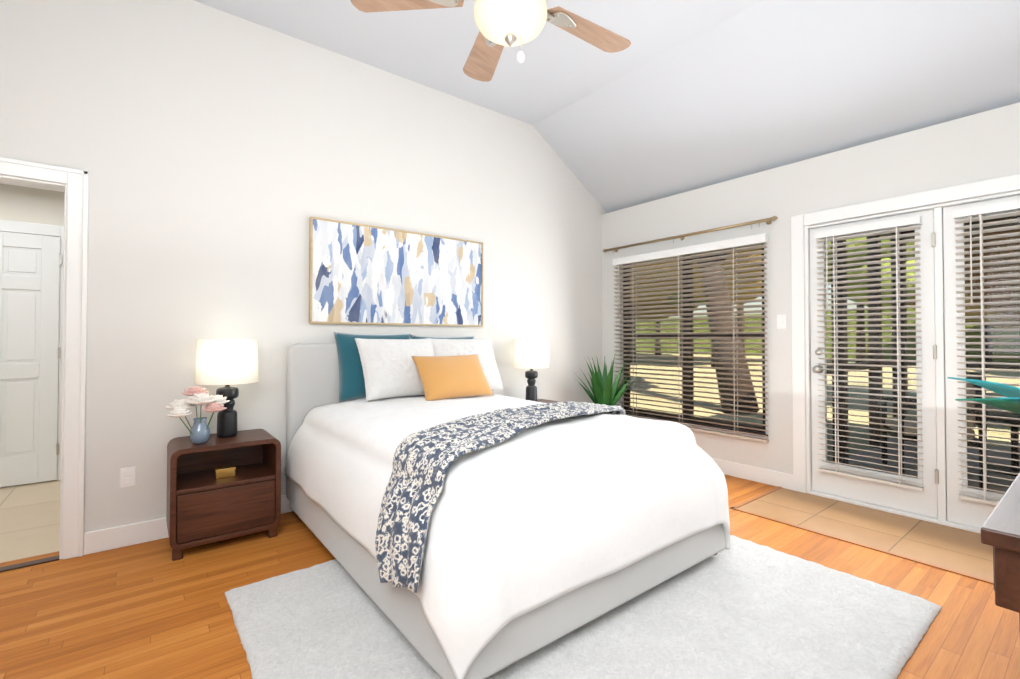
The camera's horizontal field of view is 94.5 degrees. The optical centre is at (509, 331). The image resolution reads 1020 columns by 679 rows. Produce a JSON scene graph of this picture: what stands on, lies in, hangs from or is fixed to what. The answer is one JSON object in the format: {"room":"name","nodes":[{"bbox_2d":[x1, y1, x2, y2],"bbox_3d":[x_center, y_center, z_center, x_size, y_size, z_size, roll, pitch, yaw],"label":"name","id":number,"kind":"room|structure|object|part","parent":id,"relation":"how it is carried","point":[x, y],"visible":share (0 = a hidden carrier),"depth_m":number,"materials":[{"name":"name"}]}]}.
{"room":"bedroom","nodes":[
{"label":"bedroom","id":0,"kind":"room"},
{"bbox_2d":[0,480,59,562],"bbox_3d":[-3.656,1.278,2.982,2.900,0.100,1.970,1,-1,-38],"label":"floor","id":1,"kind":"structure","parent":0,"point":[29,520],"depth_m":3.07,"materials":[{"name":"tile"}]},
{"bbox_2d":[0,183,64,487],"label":"door","id":2,"kind":"structure","parent":0,"point":[31,267],"depth_m":3.84,"materials":[{"name":"paint"}]},
{"bbox_3d":[-4.029,0.183,3.690,0.740,1.670,0.067,1,-1,-38],"label":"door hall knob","id":3,"kind":"part","parent":2,"relation":"part of","materials":[{"name":"silver metal"}]},
{"bbox_2d":[0,0,606,559],"bbox_3d":[-1.124,-0.402,3.633,5.640,3.280,0.198,1,-1,-38],"label":"wall","id":4,"kind":"structure","parent":0,"point":[202,166],"depth_m":3.01,"materials":[{"name":"paint"}]},
{"bbox_3d":[-2.767,0.166,2.348,0.990,2.105,0.184,1,-1,-38],"label":"trim door casing","id":5,"kind":"part","parent":4,"relation":"part of","materials":[{"name":"white wood"}]},
{"bbox_2d":[120,466,135,487],"bbox_3d":[-2.188,0.834,2.702,0.070,0.110,0.009,1,-1,-38],"label":"electrical outlet plate","id":6,"kind":"object","parent":4,"relation":"attached to","point":[127,476],"visible":1,"depth_m":2.70,"materials":[{"name":"white plastic"}]},
{"bbox_2d":[84,495,292,554],"bbox_3d":[-1.083,1.177,3.557,5.360,0.120,0.015,1,-1,-38],"label":"baseboard","id":7,"kind":"structure","parent":4,"relation":"attached to","point":[96,541],"depth_m":2.69,"materials":[{"name":"white"}]},
{"bbox_3d":[-0.827,-0.425,3.764,1.470,0.750,0.039,1,-1,-38],"label":"art frame","id":8,"kind":"part","parent":4,"relation":"part of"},
{"bbox_2d":[312,219,481,324],"bbox_3d":[-0.830,-0.425,3.768,1.446,0.726,0.028,1,-1,-38],"label":"canvas art","id":9,"kind":"object","parent":4,"relation":"attached to","point":[367,274],"visible":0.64,"depth_m":3.68},
{"bbox_2d":[0,474,1019,678],"bbox_3d":[0.129,1.264,2.005,5.640,0.100,4.230,1,-1,-38],"label":"floor","id":10,"kind":"structure","parent":0,"point":[149,610],"depth_m":2.10,"materials":[{"name":"brown wood"}]},
{"bbox_2d":[0,555,58,572],"bbox_3d":[-2.739,1.214,2.297,0.796,0.008,0.060,1,-1,-38],"label":"threshold","id":11,"kind":"object","parent":10,"relation":"on","point":[28,564],"depth_m":2.47,"materials":[{"name":"brown wood"}]},
{"bbox_2d":[166,429,280,560],"bbox_3d":[-1.706,0.931,2.814,0.540,0.590,0.395,1,-1,-38],"label":"nightstand","id":12,"kind":"object","parent":10,"relation":"on","point":[219,489],"visible":0.98,"depth_m":2.72,"materials":[{"name":"brown wood"}]},
{"bbox_2d":[166,386,229,443],"bbox_3d":[-1.760,0.474,2.671,0.307,0.317,0.268,1,-1,-38],"label":"vase","id":13,"kind":"object","parent":12,"relation":"on","point":[199,430],"visible":1,"depth_m":2.64,"materials":[{"name":"blue ceramic"}]},
{"bbox_2d":[195,339,258,437],"bbox_3d":[-1.722,0.341,2.876,0.336,0.590,0.336,1,-1,-38],"label":"lamp","id":14,"kind":"object","parent":12,"relation":"on","point":[227,363],"visible":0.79,"depth_m":2.77,"materials":[{"name":"black"}]},
{"bbox_3d":[-1.722,0.178,2.879,0.336,0.265,0.336,1,-1,-38],"label":"lamp shade","id":15,"kind":"part","parent":14,"relation":"part of","materials":[{"name":"white fabric"}]},
{"bbox_2d":[285,332,729,678],"bbox_3d":[-0.176,0.611,2.832,1.827,1.230,2.249,1,-1,-38],"label":"bed","id":16,"kind":"object","parent":10,"relation":"on","point":[459,518],"visible":1,"depth_m":2.00,"materials":[{"name":"fabric"}]},
{"bbox_3d":[-0.829,0.630,3.694,1.700,1.082,0.085,1,-1,-38],"label":"headboard","id":17,"kind":"part","parent":16,"relation":"part of","materials":[{"name":"fabric"}]},
{"bbox_3d":[-0.177,0.759,2.859,1.500,0.395,2.000,1,-1,-38],"label":"mattress","id":18,"kind":"part","parent":16,"relation":"part of","materials":[{"name":"white fabric"}]},
{"bbox_2d":[375,401,624,592],"bbox_3d":[0.144,0.674,2.422,1.827,0.554,0.868,1,-1,-38],"label":"throw","id":19,"kind":"object","parent":16,"relation":"on","point":[429,471],"depth_m":1.88,"materials":[{"name":"fabric"}]},
{"bbox_2d":[537,399,558,402],"bbox_3d":[0.248,0.953,4.341,0.560,0.590,0.395,1,-1,-38],"label":"nightstand","id":20,"kind":"object","parent":10,"relation":"on","point":[545,401],"visible":0.02,"depth_m":4.45,"materials":[{"name":"brown wood"}]},
{"bbox_2d":[513,339,549,401],"bbox_3d":[0.198,0.363,4.365,0.336,0.590,0.336,1,-1,-38],"label":"lamp","id":21,"kind":"object","parent":20,"relation":"on","point":[531,354],"visible":0.98,"depth_m":4.24,"materials":[{"name":"black"}]},
{"bbox_3d":[0.198,0.200,4.367,0.336,0.265,0.336,1,-1,-38],"label":"lamp shade","id":22,"kind":"part","parent":21,"relation":"part of","materials":[{"name":"white fabric"}]},
{"bbox_2d":[225,535,941,678],"bbox_3d":[0.287,1.203,2.137,2.481,0.024,2.090,1,-1,-38],"label":"rug","id":23,"kind":"object","parent":10,"relation":"on","point":[739,608],"visible":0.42,"depth_m":1.89,"materials":[{"name":"grey carpet"}]},
{"bbox_2d":[575,356,642,407],"bbox_3d":[0.963,0.734,4.666,0.636,1.038,0.694,1,-1,-38],"label":"potted plant","id":24,"kind":"object","parent":10,"relation":"on","point":[604,391],"visible":0.56,"depth_m":4.60,"materials":[{"name":"green plant"}]},
{"bbox_2d":[730,486,993,583],"bbox_3d":[2.494,1.221,2.694,0.785,0.006,2.120,1,-1,-38],"label":"trim","id":25,"kind":"structure","parent":10,"relation":"on","point":[735,507],"depth_m":2.76,"materials":[{"name":"brown wood"}]},
{"bbox_2d":[981,473,1019,628],"bbox_3d":[1.734,0.812,1.209,1.400,0.780,0.588,1,-1,-38],"label":"desk","id":26,"kind":"object","parent":10,"relation":"on","point":[1000,530],"visible":1,"depth_m":1.00,"materials":[{"name":"brown wood"}]},
{"bbox_2d":[947,377,1019,413],"bbox_3d":[2.062,0.259,1.599,0.943,0.335,0.856,1,-1,-38],"label":"plant","id":27,"kind":"object","parent":26,"relation":"on","point":[1010,401],"visible":1,"depth_m":1.77,"materials":[{"name":"green plant"}]},
{"bbox_2d":[193,0,1019,212],"bbox_3d":[0.129,-1.767,2.050,5.640,0.837,4.230,1,-1,-38],"label":"ceiling","id":28,"kind":"structure","parent":0,"point":[675,97],"depth_m":3.31,"materials":[{"name":"paint"}]},
{"bbox_2d":[350,0,630,81],"bbox_3d":[0.045,-1.594,2.001,1.287,0.946,1.322,1,-1,-38],"label":"ceiling fan","id":29,"kind":"object","parent":28,"relation":"hanging from","point":[501,24],"visible":1,"depth_m":2.04,"materials":[{"name":"brown wood"}]},
{"bbox_3d":[0.003,-1.313,1.977,0.304,0.156,0.304,1,-1,-38],"label":"lamp shade","id":30,"kind":"part","parent":29,"relation":"part of","materials":[{"name":"white glass"}]},
{"bbox_2d":[602,102,1019,533],"bbox_3d":[2.331,-0.044,3.658,0.158,2.564,4.090,1,-1,-38],"label":"wall","id":31,"kind":"structure","parent":0,"point":[937,168],"depth_m":3.65,"materials":[{"name":"paint"}]},
{"bbox_2d":[603,216,777,253],"bbox_3d":[1.586,-0.872,4.440,0.105,0.072,1.790,1,-1,-38],"label":"curtain rod","id":32,"kind":"object","parent":31,"relation":"attached to","point":[768,221],"visible":1,"depth_m":4.24,"materials":[{"name":"gold metal"}]},
{"bbox_2d":[613,233,768,441],"bbox_3d":[1.594,0.058,4.420,0.068,1.682,1.560,1,-1,-38],"label":"window blind","id":33,"kind":"object","parent":31,"relation":"attached to","point":[736,243],"visible":0.85,"depth_m":4.28,"materials":[{"name":"beige"}]},
{"bbox_2d":[712,458,792,489],"bbox_3d":[1.619,1.190,4.439,0.015,0.120,1.925,1,-1,-38],"label":"baseboard","id":34,"kind":"structure","parent":31,"relation":"attached to","point":[764,476],"depth_m":3.90,"materials":[{"name":"white wood"}]},
{"bbox_2d":[777,314,785,328],"bbox_3d":[2.165,-0.078,3.764,0.011,0.115,0.070,1,-1,-38],"label":"switch plate","id":35,"kind":"object","parent":31,"relation":"attached to","point":[781,321],"visible":1,"depth_m":3.76,"materials":[{"name":"white plastic"}]},
{"bbox_3d":[2.556,0.149,3.362,0.005,1.666,0.540,1,-1,-38],"label":"french door glass","id":36,"kind":"part","parent":31,"relation":"part of","materials":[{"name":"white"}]},
{"bbox_2d":[810,209,938,517],"bbox_3d":[2.535,0.208,3.337,0.107,2.006,0.735,1,-1,-38],"label":"door leaf","id":37,"kind":"structure","parent":31,"relation":"in","point":[924,502],"depth_m":3.18,"materials":[{"name":"white wood"}]},
{"bbox_3d":[2.326,0.226,3.568,0.062,0.186,0.062,1,-1,-38],"label":"french door hardware","id":38,"kind":"part","parent":37,"relation":"part of","materials":[{"name":"silver metal"}]},
{"bbox_2d":[815,215,923,490],"bbox_3d":[2.507,0.143,3.324,0.068,1.796,0.610,1,-1,-38],"label":"door blind","id":39,"kind":"object","parent":37,"relation":"attached to","point":[879,226],"visible":1,"depth_m":3.30,"materials":[{"name":"white plastic"}]},
{"bbox_3d":[2.754,0.169,3.054,0.024,1.620,0.018,1,-1,-38],"label":"french door hinges","id":40,"kind":"part","parent":37,"relation":"part of","materials":[{"name":"white metal"}]},
{"bbox_3d":[2.796,0.158,3.060,0.158,2.143,1.720,1,-1,-38],"label":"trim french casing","id":41,"kind":"part","parent":31,"relation":"part of","materials":[{"name":"white"}]},
{"bbox_2d":[943,195,1019,527],"bbox_3d":[3.029,0.200,2.753,0.049,2.006,0.724,1,-1,-38],"label":"door leaf","id":42,"kind":"structure","parent":31,"relation":"in","point":[970,513],"depth_m":2.98,"materials":[{"name":"white"}]},
{"bbox_2d":[953,200,1019,505],"bbox_3d":[2.982,0.134,2.717,0.068,1.796,0.610,1,-1,-38],"label":"door blind","id":43,"kind":"object","parent":42,"relation":"attached to","point":[995,208],"visible":1,"depth_m":2.85,"materials":[{"name":"white plastic"}]},
{"bbox_3d":[3.030,0.140,2.755,0.005,1.666,0.540,1,-1,-38],"label":"french door glass","id":44,"kind":"part","parent":31,"relation":"part of","materials":[{"name":"white"}]},
{"bbox_2d":[738,488,993,580],"bbox_3d":[2.608,1.273,2.681,0.900,0.101,2.240,1,-1,-38],"label":"floor","id":45,"kind":"structure","parent":0,"point":[962,550],"depth_m":2.92,"materials":[{"name":"beige tile"}]},
{"label":"outside","id":46,"kind":"structure","parent":0,"visible":0},
{"bbox_2d":[630,353,1019,461],"bbox_3d":[8.618,1.587,13.013,110.000,0.180,90.000,1,-1,-38],"label":"ground","id":47,"kind":"structure","parent":46,"point":[913,412],"depth_m":10.99,"materials":[{"name":"beige"}]},
{"bbox_2d":[630,267,680,361],"bbox_3d":[7.004,-2.599,26.101,6.531,8.580,5.867,1,-1,-38],"label":"tree","id":48,"kind":"object","parent":47,"relation":"on","point":[634,340],"depth_m":25.34,"materials":[{"name":"green plant"}]},
{"bbox_3d":[7.004,-4.115,26.124,6.531,5.549,5.868,1,-1,-38],"label":"crown","id":49,"kind":"part","parent":48,"relation":"part of","materials":[{"name":"green plant"}]},
{"bbox_2d":[635,303,697,354],"bbox_3d":[11.207,-1.518,35.852,5.091,6.708,6.770,1,-1,-38],"label":"tree","id":50,"kind":"object","parent":47,"relation":"on","point":[657,331],"depth_m":34.52,"materials":[{"name":"green plant"}]},
{"bbox_3d":[11.207,-2.808,35.871,5.091,4.129,6.770,1,-1,-38],"label":"crown","id":51,"kind":"part","parent":50,"relation":"part of","materials":[{"name":"green plant"}]},
{"bbox_2d":[667,293,705,355],"bbox_3d":[11.842,-2.264,31.817,5.536,8.078,5.991,1,-1,-38],"label":"tree","id":52,"kind":"object","parent":47,"relation":"on","point":[703,301],"depth_m":31.24,"materials":[{"name":"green plant"}]},
{"bbox_3d":[11.842,-3.976,31.842,5.536,4.653,5.991,1,-1,-38],"label":"crown","id":53,"kind":"part","parent":52,"relation":"part of","materials":[{"name":"plant"}]},
{"bbox_2d":[634,248,761,366],"bbox_3d":[8.593,-2.459,21.003,6.670,8.148,6.230,1,-1,-38],"label":"tree","id":54,"kind":"object","parent":47,"relation":"on","point":[744,293],"depth_m":20.29,"materials":[{"name":"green plant"}]},
{"bbox_3d":[8.593,-3.880,21.024,6.670,5.305,6.230,1,-1,-38],"label":"crown","id":55,"kind":"part","parent":54,"relation":"part of","materials":[{"name":"green plant"}]},
{"bbox_2d":[694,253,758,412],"bbox_3d":[3.224,-2.886,9.867,6.702,8.858,7.405,1,-1,-38],"label":"oak tree","id":56,"kind":"object","parent":47,"relation":"on","point":[730,371],"depth_m":8.50,"materials":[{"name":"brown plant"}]},
{"bbox_2d":[737,304,744,351],"bbox_3d":[11.417,-2.731,24.630,5.795,8.800,6.101,1,-1,-38],"label":"tree","id":57,"kind":"object","parent":47,"relation":"on","point":[740,325],"depth_m":24.47,"materials":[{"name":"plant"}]},
{"bbox_2d":[635,308,1019,361],"bbox_3d":[25.721,0.136,26.408,1.000,3.120,90.000,1,-1,-38],"label":"hedge","id":58,"kind":"object","parent":47,"relation":"on","point":[1001,333],"depth_m":30.19,"materials":[{"name":"green plant"}]},
{"bbox_2d":[825,236,914,362],"bbox_3d":[16.527,-2.198,23.144,5.888,7.689,7.630,1,-1,-38],"label":"tree","id":59,"kind":"object","parent":47,"relation":"on","point":[866,288],"depth_m":21.57,"materials":[{"name":"green plant"}]},
{"bbox_3d":[16.527,-3.492,23.163,5.888,5.102,7.630,1,-1,-38],"label":"crown","id":60,"kind":"part","parent":59,"relation":"part of","materials":[{"name":"green plant"}]},
{"bbox_2d":[849,438,1019,492],"bbox_3d":[4.986,1.299,3.017,3.260,0.100,4.720,1,-1,-38],"label":"porch floor","id":61,"kind":"structure","parent":47,"relation":"on","point":[969,463],"depth_m":4.62,"materials":[{"name":"concrete"}]},
{"bbox_2d":[827,215,1019,464],"bbox_3d":[4.986,-0.071,3.037,3.260,2.640,4.720,1,-1,-38],"label":"posts","id":62,"kind":"object","parent":61,"relation":"on","point":[871,431],"depth_m":5.18,"materials":[{"name":"brown wood"}]},
{"bbox_2d":[881,371,987,488],"bbox_3d":[3.693,0.805,4.159,0.560,0.920,0.610,0,-1,27],"label":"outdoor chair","id":63,"kind":"object","parent":61,"relation":"on","point":[970,418],"depth_m":4.00,"materials":[{"name":"black metal"}]},
{"bbox_2d":[987,411,1019,475],"bbox_3d":[4.561,1.017,4.263,0.600,0.500,0.600,1,-1,-38],"label":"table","id":64,"kind":"object","parent":61,"relation":"on","point":[1013,449],"depth_m":4.25,"materials":[{"name":"black metal"}]},
{"bbox_2d":[907,287,1019,361],"bbox_3d":[23.143,-1.861,22.854,6.030,7.006,7.293,1,-1,-38],"label":"tree","id":65,"kind":"object","parent":47,"relation":"on","point":[990,353],"depth_m":21.62,"materials":[{"name":"green plant"}]},
{"bbox_3d":[23.143,-2.672,22.866,6.030,5.382,7.293,1,-1,-38],"label":"crown","id":66,"kind":"part","parent":65,"relation":"part of","materials":[{"name":"green plant"}]},
{"bbox_2d":[964,229,1019,320],"bbox_3d":[9.193,-1.100,6.676,5.002,5.032,4.166,1,-1,-38],"label":"tree","id":67,"kind":"object","parent":47,"relation":"on","point":[997,273],"depth_m":6.99,"materials":[{"name":"green plant"}]}
]}

